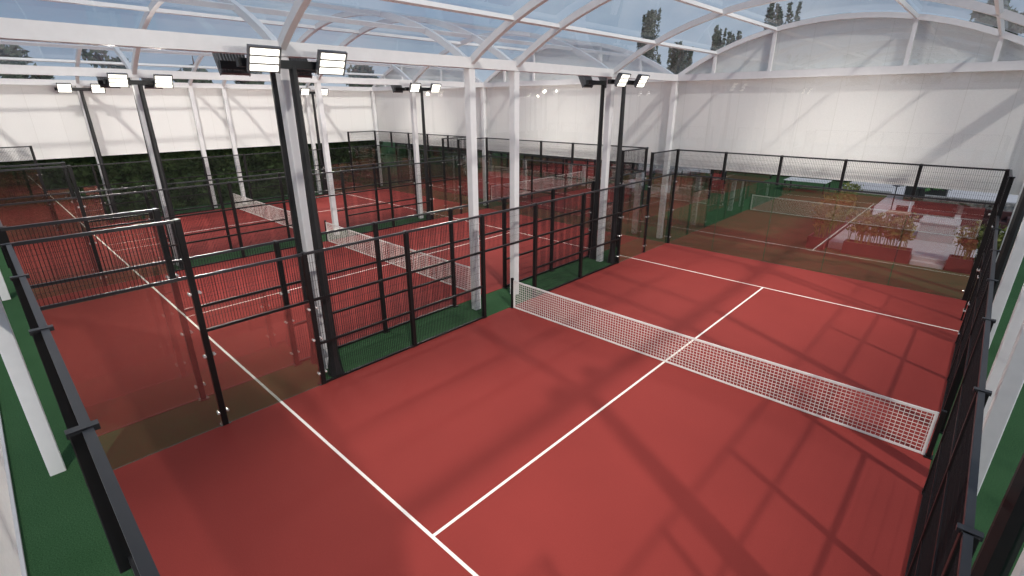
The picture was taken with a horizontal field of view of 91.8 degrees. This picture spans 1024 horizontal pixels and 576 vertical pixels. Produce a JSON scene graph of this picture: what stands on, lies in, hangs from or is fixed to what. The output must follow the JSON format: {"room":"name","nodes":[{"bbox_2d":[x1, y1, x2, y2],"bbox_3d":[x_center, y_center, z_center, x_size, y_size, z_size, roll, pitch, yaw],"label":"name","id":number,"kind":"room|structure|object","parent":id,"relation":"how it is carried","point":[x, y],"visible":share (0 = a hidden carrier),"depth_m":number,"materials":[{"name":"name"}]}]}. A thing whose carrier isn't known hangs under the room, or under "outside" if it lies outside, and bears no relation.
{"room":"sports hall","nodes":[
{"label":"sports hall","id":0,"kind":"room"},
{"bbox_2d":[0,439,21,575],"bbox_3d":[-11.979,-2.808,10.273,33.930,3.500,0.070,18,27,40],"label":"wall","id":1,"kind":"structure","parent":0,"point":[9,556],"depth_m":3.07,"materials":[{"name":"paint"}]},
{"bbox_2d":[0,84,373,161],"bbox_3d":[-18.412,-9.411,27.411,0.080,3.550,24.900,18,27,40],"label":"wall","id":2,"kind":"structure","parent":0,"point":[40,117],"depth_m":26.48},
{"bbox_2d":[9,188,466,289],"bbox_3d":[-12.936,-3.624,26.361,10.000,0.014,20.000,18,27,40],"label":"floor","id":3,"kind":"structure","parent":0,"point":[323,204],"depth_m":22.77,"materials":[{"name":"red carpet"}]},
{"bbox_2d":[233,193,291,227],"bbox_3d":[-12.937,-4.069,26.196,10.020,0.938,0.140,18,27,40],"label":"net","id":4,"kind":"object","parent":3,"relation":"on","point":[233,193],"visible":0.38,"depth_m":26.57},
{"bbox_2d":[36,208,637,435],"bbox_3d":[-4.658,-0.931,19.079,10.000,0.014,20.000,18,27,40],"label":"floor","id":5,"kind":"structure","parent":0,"point":[126,357],"depth_m":13.98,"materials":[{"name":"red carpet"}]},
{"bbox_2d":[324,220,470,290],"bbox_3d":[-4.659,-1.375,18.913,10.020,0.938,0.140,18,27,40],"label":"net","id":6,"kind":"object","parent":5,"relation":"on","point":[325,222],"visible":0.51,"depth_m":18.72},
{"bbox_2d":[0,141,1023,575],"bbox_3d":[6.362,-6.761,35.139,110.000,0.300,120.000,18,27,40],"label":"floor","id":7,"kind":"structure","parent":0,"point":[62,532],"depth_m":13.08,"materials":[{"name":"carpet"}]},
{"bbox_2d":[0,271,10,300],"bbox_3d":[-16.009,-2.746,14.544,0.210,6.620,0.210,18,27,40],"label":"steel column","id":8,"kind":"structure","parent":7,"relation":"on","point":[4,294],"depth_m":15.53,"materials":[{"name":"metal"}]},
{"bbox_2d":[0,64,484,87],"bbox_3d":[-8.832,-8.648,20.519,0.260,0.250,21.400,18,27,40],"label":"beam","id":9,"kind":"structure","parent":8,"relation":"on","point":[4,68],"depth_m":17.69,"materials":[{"name":"metal"}]},
{"bbox_2d":[75,44,130,83],"bbox_3d":[-16.834,-9.332,19.976,11.333,1.819,0.124,18,27,40],"label":"arch","id":10,"kind":"object","parent":9,"relation":"on","point":[117,50],"visible":0.39,"depth_m":17.30,"materials":[{"name":"white paint"}]},
{"bbox_2d":[483,78,671,87],"bbox_3d":[2.561,-9.985,24.053,11.190,0.250,0.200,18,27,40],"label":"beam","id":11,"kind":"structure","parent":9,"relation":"attached to","point":[559,81],"depth_m":24.80,"materials":[{"name":"metal"}]},
{"bbox_2d":[503,47,642,81],"bbox_3d":[2.574,-9.137,24.382,11.450,5.170,0.135,18,27,40],"label":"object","id":12,"kind":"structure","parent":11,"relation":"attached to","point":[601,48],"depth_m":24.83,"materials":[{"name":"white paint"}]},
{"bbox_2d":[0,414,27,575],"bbox_3d":[-16.539,1.624,12.207,110.000,0.060,5.050,18,27,40],"label":"trim","id":13,"kind":"structure","parent":7,"relation":"on","point":[7,469],"depth_m":7.53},
{"bbox_2d":[0,44,55,79],"bbox_3d":[-32.218,-11.438,33.403,3.362,9.837,4.247,-8,22,-19],"label":"leafy tree","id":14,"kind":"object","parent":7,"relation":"on","point":[11,50],"visible":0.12,"depth_m":31.54,"materials":[{"name":"green plant"}]},
{"bbox_2d":[0,299,65,475],"bbox_3d":[-7.658,-0.029,7.197,0.210,6.620,0.210,18,27,40],"label":"steel column","id":15,"kind":"structure","parent":7,"relation":"on","point":[10,352],"depth_m":7.77,"materials":[{"name":"metal"}]},
{"bbox_2d":[0,17,677,80],"bbox_3d":[-0.481,-5.931,13.172,0.260,0.250,21.400,18,27,40],"label":"beam","id":16,"kind":"structure","parent":15,"relation":"on","point":[10,28],"depth_m":8.56,"materials":[{"name":"metal"}]},
{"bbox_2d":[131,0,276,73],"bbox_3d":[-8.537,-6.633,12.677,11.482,1.819,0.124,18,27,40],"label":"arch","id":17,"kind":"object","parent":16,"relation":"on","point":[260,28],"visible":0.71,"depth_m":10.06,"materials":[{"name":"white paint"}]},
{"bbox_2d":[296,9,466,56],"bbox_3d":[-5.260,-7.857,15.950,11.482,1.819,0.124,18,27,40],"label":"arch","id":18,"kind":"object","parent":16,"relation":"on","point":[442,41],"visible":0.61,"depth_m":13.94,"materials":[{"name":"white paint"}]},
{"bbox_2d":[316,16,512,79],"bbox_3d":[-4.111,-8.286,17.098,11.482,1.819,0.124,18,27,40],"label":"arch","id":19,"kind":"object","parent":16,"relation":"on","point":[449,26],"visible":0.54,"depth_m":15.14,"materials":[{"name":"white paint"}]},
{"bbox_2d":[412,31,608,82],"bbox_3d":[-0.759,-9.538,20.445,11.482,1.819,0.124,18,27,40],"label":"arch","id":20,"kind":"object","parent":16,"relation":"on","point":[575,50],"visible":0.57,"depth_m":18.66,"materials":[{"name":"white paint"}]},
{"bbox_2d":[678,60,1023,80],"bbox_3d":[10.813,-7.301,16.793,10.920,0.250,0.200,18,27,40],"label":"beam","id":21,"kind":"structure","parent":16,"relation":"attached to","point":[997,65],"depth_m":16.06,"materials":[{"name":"metal"}]},
{"bbox_2d":[712,19,1003,72],"bbox_3d":[10.827,-6.452,17.122,11.180,5.170,0.135,18,27,40],"label":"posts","id":22,"kind":"structure","parent":21,"relation":"attached to","point":[915,25],"depth_m":15.31,"materials":[{"name":"metal"}]},
{"bbox_2d":[0,221,159,575],"bbox_3d":[-7.391,1.109,7.882,21.464,4.008,0.180,18,27,40],"label":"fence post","id":23,"kind":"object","parent":7,"relation":"on","point":[129,549],"depth_m":3.10,"materials":[{"name":"black metal"}]},
{"bbox_2d":[54,83,121,221],"bbox_3d":[-20.482,-6.552,24.654,0.636,6.720,1.900,18,27,40],"label":"floodlight mast","id":24,"kind":"object","parent":7,"relation":"on","point":[60,87],"visible":0.9,"depth_m":24.03,"materials":[{"name":"metal"}]},
{"bbox_2d":[75,86,112,213],"bbox_3d":[-20.947,-6.661,25.094,0.210,6.620,0.210,18,27,40],"label":"steel column","id":25,"kind":"structure","parent":7,"relation":"on","point":[78,92],"depth_m":24.64,"materials":[{"name":"metal"}]},
{"bbox_2d":[81,45,129,79],"bbox_3d":[-28.785,-12.720,36.842,3.928,9.828,4.009,2,21,6],"label":"leafy tree","id":26,"kind":"object","parent":7,"relation":"on","point":[96,57],"visible":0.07,"depth_m":35.23,"materials":[{"name":"green plant"}]},
{"bbox_2d":[97,77,175,264],"bbox_3d":[-13.045,-4.132,18.113,0.636,6.720,1.900,18,27,40],"label":"floodlight mast","id":27,"kind":"object","parent":7,"relation":"on","point":[99,79],"visible":0.29,"depth_m":17.47,"materials":[{"name":"metal"}]},
{"bbox_2d":[103,72,183,268],"bbox_3d":[-12.203,-3.858,17.372,0.636,6.720,1.900,18,27,40],"label":"floodlight mast","id":28,"kind":"object","parent":7,"relation":"on","point":[113,79],"visible":0.94,"depth_m":16.66,"materials":[{"name":"metal"}]},
{"bbox_2d":[130,77,178,265],"bbox_3d":[-12.705,-3.980,17.843,0.210,6.620,0.210,18,27,40],"label":"steel column","id":29,"kind":"structure","parent":7,"relation":"on","point":[135,87],"depth_m":17.43,"materials":[{"name":"metal"}]},
{"bbox_2d":[0,131,374,235],"bbox_3d":[-16.616,-6.692,28.899,0.180,4.008,20.060,18,27,40],"label":"fence","id":30,"kind":"object","parent":7,"relation":"on","point":[348,133],"visible":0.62,"depth_m":27.55,"materials":[{"name":"black metal"}]},
{"bbox_2d":[0,140,384,226],"bbox_3d":[-20.063,-6.754,29.386,1.899,4.127,28.325,18,27,40],"label":"hedge","id":31,"kind":"object","parent":7,"relation":"on","point":[30,213],"visible":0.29,"depth_m":27.91,"materials":[{"name":"green plant"}]},
{"bbox_2d":[173,56,212,82],"bbox_3d":[-24.063,-13.257,38.933,3.957,9.360,3.614,-4,21,-10],"label":"leafy tree","id":32,"kind":"object","parent":7,"relation":"on","point":[184,69],"visible":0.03,"depth_m":36.99,"materials":[{"name":"green plant"}]},
{"bbox_2d":[187,88,217,207],"bbox_3d":[-17.670,-7.885,28.366,0.210,6.620,0.210,18,27,40],"label":"steel column","id":33,"kind":"structure","parent":7,"relation":"on","point":[190,90],"depth_m":27.98,"materials":[{"name":"metal"}]},
{"bbox_2d":[0,137,466,277],"bbox_3d":[-9.264,-4.300,22.431,0.180,4.008,20.060,18,27,40],"label":"fence","id":34,"kind":"object","parent":7,"relation":"on","point":[74,201],"visible":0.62,"depth_m":20.44,"materials":[{"name":"black metal"}]},
{"bbox_2d":[221,88,246,203],"bbox_3d":[-16.521,-8.314,29.514,0.210,6.620,0.210,18,27,40],"label":"steel column","id":35,"kind":"structure","parent":7,"relation":"on","point":[223,90],"depth_m":29.21,"materials":[{"name":"metal"}]},
{"bbox_2d":[0,138,485,285],"bbox_3d":[-8.338,-3.999,21.616,0.180,4.008,20.060,18,27,40],"label":"fence","id":36,"kind":"object","parent":7,"relation":"on","point":[79,198],"visible":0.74,"depth_m":19.69,"materials":[{"name":"black metal"}]},
{"bbox_2d":[212,53,316,363],"bbox_3d":[-4.767,-1.439,10.830,0.636,6.720,1.900,18,27,40],"label":"floodlight mast","id":37,"kind":"object","parent":7,"relation":"on","point":[226,63],"visible":0.43,"depth_m":10.17,"materials":[{"name":"metal"}]},
{"bbox_2d":[235,44,347,376],"bbox_3d":[-3.925,-1.165,10.089,0.636,6.720,1.900,18,27,40],"label":"floodlight mast","id":38,"kind":"object","parent":7,"relation":"on","point":[259,58],"visible":0.97,"depth_m":9.40,"materials":[{"name":"metal"}]},
{"bbox_2d":[276,56,327,368],"bbox_3d":[-4.354,-1.263,10.497,0.210,6.620,0.210,18,27,40],"label":"steel column","id":39,"kind":"structure","parent":7,"relation":"on","point":[283,79],"depth_m":10.03,"materials":[{"name":"metal"}]},
{"bbox_2d":[304,95,321,193],"bbox_3d":[-13.169,-9.566,32.861,0.210,6.620,0.210,18,27,40],"label":"steel column","id":40,"kind":"structure","parent":7,"relation":"on","point":[307,100],"depth_m":32.60,"materials":[{"name":"metal"}]},
{"bbox_2d":[300,88,327,193],"bbox_3d":[-12.594,-9.498,32.531,0.636,6.720,1.900,18,27,40],"label":"floodlight mast","id":41,"kind":"object","parent":7,"relation":"on","point":[303,91],"visible":0.78,"depth_m":31.96,"materials":[{"name":"metal"}]},
{"bbox_2d":[0,147,648,401],"bbox_3d":[-0.986,-1.607,15.149,0.180,4.008,20.060,18,27,40],"label":"fence","id":42,"kind":"object","parent":7,"relation":"on","point":[187,332],"visible":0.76,"depth_m":12.31,"materials":[{"name":"black metal"}]},
{"bbox_2d":[314,83,339,234],"bbox_3d":[-8.279,-5.633,22.263,0.210,6.620,0.210,18,27,40],"label":"steel column","id":43,"kind":"structure","parent":7,"relation":"on","point":[318,91],"depth_m":22.00,"materials":[{"name":"metal"}]},
{"bbox_2d":[11,149,676,426],"bbox_3d":[-0.059,-1.306,14.334,0.180,4.008,20.060,18,27,40],"label":"fence","id":44,"kind":"object","parent":7,"relation":"on","point":[546,261],"visible":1,"depth_m":11.55,"materials":[{"name":"black metal"}]},
{"bbox_2d":[345,62,378,86],"bbox_3d":[-14.780,-17.244,49.217,3.786,9.626,4.085,-9,22,-22],"label":"leafy tree","id":45,"kind":"object","parent":7,"relation":"on","point":[358,68],"visible":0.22,"depth_m":47.53,"materials":[{"name":"green plant"}]},
{"bbox_2d":[370,91,382,184],"bbox_3d":[-9.851,-10.806,36.175,0.210,6.620,0.210,18,27,40],"label":"steel column","id":46,"kind":"structure","parent":7,"relation":"on","point":[373,102],"depth_m":35.70,"materials":[{"name":"metal"}]},
{"bbox_2d":[409,85,422,217],"bbox_3d":[-4.927,-6.885,25.611,0.210,6.620,0.210,18,27,40],"label":"steel column","id":47,"kind":"structure","parent":7,"relation":"on","point":[412,94],"depth_m":25.37,"materials":[{"name":"metal"}]},
{"bbox_2d":[405,83,440,218],"bbox_3d":[-4.316,-6.805,25.249,0.636,6.720,1.900,18,27,40],"label":"floodlight mast","id":48,"kind":"object","parent":7,"relation":"on","point":[414,87],"visible":0.97,"depth_m":24.67,"materials":[{"name":"metal"}]},
{"bbox_2d":[464,68,480,309],"bbox_3d":[-1.077,-2.487,13.769,0.210,6.620,0.210,18,27,40],"label":"steel column","id":49,"kind":"structure","parent":7,"relation":"on","point":[469,73],"depth_m":13.43,"materials":[{"name":"metal"}]},
{"bbox_2d":[481,87,486,204],"bbox_3d":[-1.609,-8.124,28.924,0.210,6.620,0.210,18,27,40],"label":"steel column","id":50,"kind":"structure","parent":7,"relation":"on","point":[483,90],"depth_m":28.57,"materials":[{"name":"metal"}]},
{"bbox_2d":[395,143,631,212],"bbox_3d":[-1.442,-7.497,30.982,20.060,4.008,0.180,18,27,40],"label":"fence","id":51,"kind":"object","parent":7,"relation":"on","point":[532,166],"visible":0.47,"depth_m":29.44,"materials":[{"name":"black metal"}]},
{"bbox_2d":[509,71,518,294],"bbox_3d":[0.072,-2.916,14.917,0.210,6.620,0.210,18,27,40],"label":"steel column","id":52,"kind":"structure","parent":7,"relation":"on","point":[513,75],"depth_m":14.63,"materials":[{"name":"metal"}]},
{"bbox_2d":[578,76,606,258],"bbox_3d":[3.121,-4.386,18.707,0.636,6.720,1.900,18,27,40],"label":"floodlight mast","id":53,"kind":"object","parent":7,"relation":"on","point":[586,81],"visible":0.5,"depth_m":18.17,"materials":[{"name":"metal"}]},
{"bbox_2d":[596,77,614,261],"bbox_3d":[3.425,-4.168,18.264,0.210,6.620,0.210,18,27,40],"label":"steel column","id":54,"kind":"structure","parent":7,"relation":"on","point":[609,102],"depth_m":17.95,"materials":[{"name":"metal"}]},
{"bbox_2d":[507,152,704,197],"bbox_3d":[5.454,-10.073,37.869,20.060,4.008,0.180,18,27,40],"label":"fence","id":55,"kind":"object","parent":7,"relation":"on","point":[524,162],"visible":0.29,"depth_m":37.51,"materials":[{"name":"black metal"}]},
{"bbox_2d":[523,156,712,192],"bbox_3d":[6.939,-10.627,39.351,20.060,4.008,0.180,18,27,40],"label":"fence","id":56,"kind":"object","parent":7,"relation":"on","point":[576,168],"visible":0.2,"depth_m":39.03,"materials":[{"name":"black metal"}]},
{"bbox_2d":[402,143,850,181],"bbox_3d":[5.367,-17.022,57.135,59.764,4.151,2.635,18,27,40],"label":"hedge","id":57,"kind":"object","parent":7,"relation":"on","point":[402,143],"visible":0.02,"depth_m":44.12,"materials":[{"name":"green plant"}]},
{"bbox_2d":[607,73,649,263],"bbox_3d":[3.963,-4.112,17.966,0.636,6.720,1.900,18,27,40],"label":"floodlight mast","id":58,"kind":"object","parent":7,"relation":"on","point":[622,79],"visible":0.97,"depth_m":17.44,"materials":[{"name":"metal"}]},
{"bbox_2d":[636,8,660,64],"bbox_3d":[13.632,-20.993,51.969,2.068,14.622,3.701,-15,25,-35],"label":"poplar tree","id":59,"kind":"object","parent":7,"relation":"on","point":[649,21],"visible":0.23,"depth_m":49.60,"materials":[{"name":"green plant"}]},
{"bbox_2d":[656,81,678,237],"bbox_3d":[6.743,-5.407,21.577,0.210,6.620,0.210,18,27,40],"label":"steel column","id":60,"kind":"structure","parent":7,"relation":"on","point":[674,89],"depth_m":21.36,"materials":[{"name":"metal"}]},
{"bbox_2d":[627,163,713,224],"bbox_3d":[9.329,-6.403,27.983,0.180,4.008,10.114,18,27,40],"label":"glass wall","id":61,"kind":"structure","parent":7,"relation":"on","point":[632,175],"depth_m":25.11,"materials":[{"name":"glass"}]},
{"bbox_2d":[666,41,692,73],"bbox_3d":[16.724,-18.765,50.324,2.661,11.581,2.294,18,27,40],"label":"poplar tree","id":62,"kind":"object","parent":7,"relation":"on","point":[678,61],"visible":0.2,"depth_m":48.74,"materials":[{"name":"green plant"}]},
{"bbox_2d":[668,166,707,195],"bbox_3d":[12.016,-7.636,33.761,2.300,2.280,1.500,18,27,40],"label":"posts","id":63,"kind":"object","parent":7,"relation":"on","point":[677,184],"visible":0.39,"depth_m":33.84,"materials":[{"name":"metal"}]},
{"bbox_2d":[374,131,1010,300],"bbox_3d":[2.207,-5.368,25.241,32.814,4.008,0.180,18,27,40],"label":"fence","id":64,"kind":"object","parent":7,"relation":"on","point":[912,196],"depth_m":18.64,"materials":[{"name":"black metal"}]},
{"bbox_2d":[710,24,731,50],"bbox_3d":[21.181,-20.155,51.804,2.866,13.138,2.045,-14,24,-32],"label":"poplar tree","id":65,"kind":"object","parent":7,"relation":"on","point":[716,38],"visible":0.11,"depth_m":49.69,"materials":[{"name":"green plant"}]},
{"bbox_2d":[763,1,802,30],"bbox_3d":[23.045,-17.763,44.274,3.084,13.898,3.761,10,23,24],"label":"poplar tree","id":66,"kind":"object","parent":7,"relation":"on","point":[778,17],"visible":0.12,"depth_m":41.56,"materials":[{"name":"green plant"}]},
{"bbox_2d":[783,177,830,193],"bbox_3d":[20.592,-7.170,34.642,2.600,0.760,1.700,18,27,40],"label":"table","id":67,"kind":"object","parent":7,"relation":"on","point":[794,178],"visible":0.88,"depth_m":34.35,"materials":[{"name":"white paint"}]},
{"bbox_2d":[806,182,863,249],"bbox_3d":[14.891,-3.537,22.732,1.146,2.278,6.329,18,27,40],"label":"planter","id":68,"kind":"object","parent":7,"relation":"on","point":[821,236],"visible":0.94,"depth_m":21.39,"materials":[{"name":"plant"}]},
{"bbox_2d":[841,209,918,263],"bbox_3d":[14.379,-2.158,19.606,2.543,1.875,1.126,18,27,40],"label":"planter","id":69,"kind":"object","parent":7,"relation":"on","point":[889,252],"visible":0.99,"depth_m":19.40,"materials":[{"name":"plant"}]},
{"bbox_2d":[909,255,945,269],"bbox_3d":[15.708,-0.987,18.754,1.000,0.270,0.550,18,27,40],"label":"step","id":70,"kind":"structure","parent":7,"relation":"on","point":[918,260],"depth_m":18.67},
{"bbox_2d":[905,170,1014,575],"bbox_3d":[7.293,1.086,7.866,0.180,4.008,20.060,18,27,40],"label":"fence","id":71,"kind":"object","parent":7,"relation":"on","point":[945,542],"visible":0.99,"depth_m":5.75,"materials":[{"name":"black metal"}]},
{"bbox_2d":[945,219,1018,274],"bbox_3d":[16.760,-1.420,17.541,1.877,1.924,1.046,12,24,30],"label":"planter","id":72,"kind":"object","parent":7,"relation":"on","point":[955,263],"visible":0.52,"depth_m":17.78,"materials":[{"name":"plant"}]},
{"bbox_2d":[969,0,1023,34],"bbox_3d":[31.567,-13.559,33.520,3.625,13.491,4.147,-18,27,-40],"label":"leafy tree","id":73,"kind":"object","parent":7,"relation":"on","point":[981,18],"visible":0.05,"depth_m":31.83,"materials":[{"name":"green plant"}]},
{"bbox_2d":[971,453,1023,575],"bbox_3d":[3.760,1.191,3.714,0.636,6.720,1.900,18,27,40],"label":"floodlight mast","id":74,"kind":"object","parent":7,"relation":"on","point":[1004,539],"visible":1,"depth_m":3.83,"materials":[{"name":"metal"}]},
{"bbox_2d":[977,320,1023,494],"bbox_3d":[7.078,0.166,6.595,0.210,6.620,0.210,18,27,40],"label":"steel column","id":75,"kind":"structure","parent":7,"relation":"on","point":[1011,382],"depth_m":7.09,"materials":[{"name":"metal"}]},
{"bbox_2d":[983,284,1023,422],"bbox_3d":[8.227,-0.263,7.743,0.210,6.620,0.210,18,27,40],"label":"steel column","id":76,"kind":"structure","parent":7,"relation":"on","point":[1017,317],"depth_m":8.17,"materials":[{"name":"metal"}]},
{"bbox_2d":[989,218,1023,347],"bbox_3d":[11.579,-1.516,11.090,0.210,6.620,0.210,18,27,40],"label":"steel column","id":77,"kind":"structure","parent":7,"relation":"on","point":[1017,253],"depth_m":11.51,"materials":[{"name":"metal"}]},
{"bbox_2d":[992,187,1023,302],"bbox_3d":[11.648,-1.755,11.590,0.636,6.720,1.900,18,27,40],"label":"floodlight mast","id":78,"kind":"object","parent":7,"relation":"on","point":[1018,215],"visible":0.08,"depth_m":11.68,"materials":[{"name":"metal"}]},
{"bbox_2d":[1011,549,1023,575],"bbox_3d":[3.801,1.390,3.323,0.210,6.620,0.210,18,27,40],"label":"steel column","id":79,"kind":"structure","parent":7,"relation":"on","point":[1018,570],"depth_m":3.64,"materials":[{"name":"metal"}]},
{"bbox_3d":[-24.251,-5.427,21.794,0.210,6.620,0.210,18,27,40],"label":"steel column","id":80,"kind":"structure","parent":7,"relation":"on","visible":0},
{"bbox_2d":[0,78,371,90],"bbox_3d":[-17.074,-11.329,27.770,0.260,0.250,21.400,18,27,40],"label":"beam","id":81,"kind":"structure","parent":80,"relation":"on","point":[5,81],"depth_m":27.15,"materials":[{"name":"metal"}]},
{"bbox_2d":[372,86,478,90],"bbox_3d":[-5.736,-12.684,31.352,11.040,0.250,0.200,18,27,40],"label":"beam","id":82,"kind":"structure","parent":81,"relation":"attached to","point":[388,88],"depth_m":33.39,"materials":[{"name":"metal"}]},
{"bbox_2d":[113,243,964,575],"bbox_3d":[3.620,1.762,11.796,10.000,0.014,20.000,18,27,40],"label":"floor","id":83,"kind":"structure","parent":0,"point":[510,441],"depth_m":8.73,"materials":[{"name":"red carpet"}]},
{"bbox_2d":[509,278,946,459],"bbox_3d":[3.619,1.318,11.631,10.020,0.938,0.140,18,27,40],"label":"net","id":84,"kind":"object","parent":83,"relation":"on","point":[928,455],"visible":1,"depth_m":10.33,"materials":[{"name":"fabric"}]},
{"bbox_2d":[403,171,707,223],"bbox_3d":[2.010,-6.913,35.122,20.000,0.014,10.000,18,27,40],"label":"floor","id":85,"kind":"structure","parent":0,"point":[494,177],"depth_m":33.14,"materials":[{"name":"red carpet"}]},
{"bbox_2d":[489,170,582,199],"bbox_3d":[2.009,-7.357,34.957,0.140,0.938,10.020,18,27,40],"label":"net","id":86,"kind":"object","parent":85,"relation":"on","point":[541,185],"visible":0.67,"depth_m":34.74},
{"bbox_2d":[520,161,769,193],"bbox_3d":[10.390,-10.044,43.490,20.000,0.014,10.000,18,27,40],"label":"floor","id":87,"kind":"structure","parent":0,"point":[717,184],"depth_m":39.97,"materials":[{"name":"red carpet"}]},
{"bbox_2d":[374,18,1023,194],"bbox_3d":[2.635,-9.190,24.525,33.930,5.230,0.080,18,27,40],"label":"wall","id":88,"kind":"structure","parent":0,"point":[964,119],"depth_m":17.60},
{"bbox_2d":[828,181,1021,266],"bbox_3d":[25.109,-4.758,28.825,11.600,0.280,28.000,18,27,40],"label":"floor","id":89,"kind":"structure","parent":0,"point":[920,247],"depth_m":22.79,"materials":[{"name":"concrete"}]},
{"bbox_2d":[902,185,951,201],"bbox_3d":[24.568,-6.102,29.206,2.572,1.976,2.687,18,27,40],"label":"planter","id":90,"kind":"object","parent":89,"relation":"on","point":[908,187],"visible":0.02,"depth_m":29.05,"materials":[{"name":"green plant"}]},
{"bbox_2d":[910,200,957,218],"bbox_3d":[21.185,-3.875,24.924,1.700,0.800,0.850,18,27,40],"label":"sofa","id":91,"kind":"object","parent":89,"relation":"on","point":[937,209],"visible":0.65,"depth_m":24.88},
{"bbox_2d":[916,215,961,243],"bbox_3d":[18.285,-2.512,21.275,1.300,0.800,1.600,18,27,40],"label":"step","id":92,"kind":"structure","parent":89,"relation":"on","point":[932,228],"depth_m":20.82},
{"bbox_2d":[923,195,1023,220],"bbox_3d":[24.540,-3.916,24.982,6.100,0.824,0.460,18,27,40],"label":"stone wall","id":93,"kind":"structure","parent":89,"relation":"on","point":[1009,206],"depth_m":25.56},
{"bbox_2d":[960,207,1012,231],"bbox_3d":[22.060,-3.208,23.126,1.700,0.800,0.850,18,27,40],"label":"sofa","id":94,"kind":"object","parent":89,"relation":"on","point":[969,216],"visible":0.73,"depth_m":23.21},
{"bbox_3d":[-11.842,-5.399,9.378,11.482,1.819,0.160,18,27,40],"label":"arch","id":95,"kind":"object","parent":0,"visible":0},
{"bbox_2d":[41,0,525,50],"bbox_3d":[-6.111,-9.154,17.605,0.092,0.112,21.200,18,27,40],"label":"beam","id":96,"kind":"structure","parent":95,"relation":"attached to","point":[80,2],"depth_m":15.04,"materials":[{"name":"metal"}]},
{"bbox_2d":[152,0,640,58],"bbox_3d":[-1.718,-7.152,13.954,0.108,0.121,21.200,18,27,40],"label":"beam","id":97,"kind":"structure","parent":95,"relation":"attached to","point":[204,3],"depth_m":11.91,"materials":[{"name":"metal"}]},
{"bbox_2d":[269,0,600,45],"bbox_3d":[-3.208,-8.209,15.050,0.092,0.112,21.200,18,27,40],"label":"beam","id":98,"kind":"structure","parent":95,"relation":"attached to","point":[313,4],"depth_m":15.23,"materials":[{"name":"metal"}]},
{"bbox_3d":[-20.138,-8.098,16.676,11.333,1.819,0.160,18,27,40],"label":"arch","id":99,"kind":"object","parent":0,"visible":0},
{"bbox_2d":[0,57,383,75],"bbox_3d":[-15.895,-11.744,26.433,0.108,0.121,21.200,18,27,40],"label":"beam","id":100,"kind":"structure","parent":99,"relation":"attached to","point":[1,58],"depth_m":23.38,"materials":[{"name":"metal"}]},
{"bbox_2d":[0,40,462,70],"bbox_3d":[-10.015,-9.832,21.261,0.108,0.121,21.200,18,27,40],"label":"beam","id":101,"kind":"structure","parent":99,"relation":"attached to","point":[8,42],"depth_m":17.99,"materials":[{"name":"metal"}]},
{"bbox_3d":[-12.955,-10.861,23.820,11.355,1.688,21.300,18,27,40],"label":"ceiling","id":102,"kind":"structure","parent":0,"visible":0},
{"bbox_2d":[483,41,672,82],"bbox_3d":[2.559,-10.778,23.758,11.482,1.819,0.160,18,27,40],"label":"arch","id":103,"kind":"object","parent":102,"relation":"attached to","point":[643,58],"visible":0.56,"depth_m":21.79,"materials":[{"name":"white paint"}]},
{"bbox_3d":[0.497,2.624,0.023,0.210,6.620,0.210,18,27,40],"label":"steel column","id":104,"kind":"structure","parent":0,"visible":0},
{"bbox_3d":[7.673,-3.278,5.999,0.260,0.250,21.400,18,27,40],"label":"beam","id":105,"kind":"structure","parent":104,"relation":"on","visible":0},
{"bbox_2d":[277,0,310,49],"bbox_3d":[-0.284,-3.949,5.417,11.213,1.818,0.124,18,27,40],"label":"arch","id":106,"kind":"object","parent":105,"relation":"on","point":[299,7],"visible":0.86,"depth_m":8.68,"materials":[{"name":"white paint"}]},
{"bbox_2d":[470,0,547,63],"bbox_3d":[2.993,-5.173,8.689,11.213,1.818,0.124,18,27,40],"label":"arch","id":107,"kind":"object","parent":105,"relation":"on","point":[531,5],"visible":0.95,"depth_m":11.50,"materials":[{"name":"white paint"}]},
{"bbox_2d":[515,0,611,66],"bbox_3d":[4.142,-5.602,9.837,11.213,1.818,0.124,18,27,40],"label":"arch","id":108,"kind":"object","parent":105,"relation":"on","point":[594,4],"visible":0.95,"depth_m":12.37,"materials":[{"name":"white paint"}]},
{"bbox_2d":[613,0,1023,73],"bbox_3d":[7.494,-6.854,13.184,11.213,1.818,0.124,18,27,40],"label":"arch","id":109,"kind":"object","parent":105,"relation":"on","point":[1008,15],"visible":0.93,"depth_m":13.74,"materials":[{"name":"white paint"}]},
{"bbox_2d":[677,12,1023,74],"bbox_3d":[10.812,-8.093,16.498,11.213,1.818,0.160,18,27,40],"label":"arch","id":110,"kind":"object","parent":105,"relation":"on","point":[1008,36],"visible":0.94,"depth_m":15.70,"materials":[{"name":"white paint"}]},
{"bbox_3d":[-3.589,-2.714,2.117,11.213,1.819,0.160,18,27,40],"label":"arch","id":111,"kind":"object","parent":105,"relation":"on","visible":0},
{"bbox_2d":[381,0,716,54],"bbox_3d":[0.655,-6.344,11.880,0.109,0.122,21.200,18,27,40],"label":"beam","id":112,"kind":"structure","parent":111,"relation":"attached to","point":[420,3],"depth_m":11.64,"materials":[{"name":"metal"}]},
{"bbox_2d":[675,0,776,30],"bbox_3d":[2.142,-6.461,10.348,0.093,0.113,21.200,18,27,40],"label":"beam","id":113,"kind":"structure","parent":111,"relation":"attached to","point":[689,2],"depth_m":14.45,"materials":[{"name":"metal"}]},
{"bbox_2d":[895,0,918,17],"bbox_3d":[5.045,-5.517,7.794,0.093,0.113,21.200,18,27,40],"label":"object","id":114,"kind":"structure","parent":111,"relation":"attached to","point":[903,3],"depth_m":13.52,"materials":[{"name":"white paint"}]},
{"bbox_2d":[994,0,1004,35],"bbox_3d":[6.534,-4.431,6.708,0.109,0.122,21.200,18,27,40],"label":"beam","id":115,"kind":"structure","parent":111,"relation":"attached to","point":[999,4],"depth_m":10.51,"materials":[{"name":"metal"}]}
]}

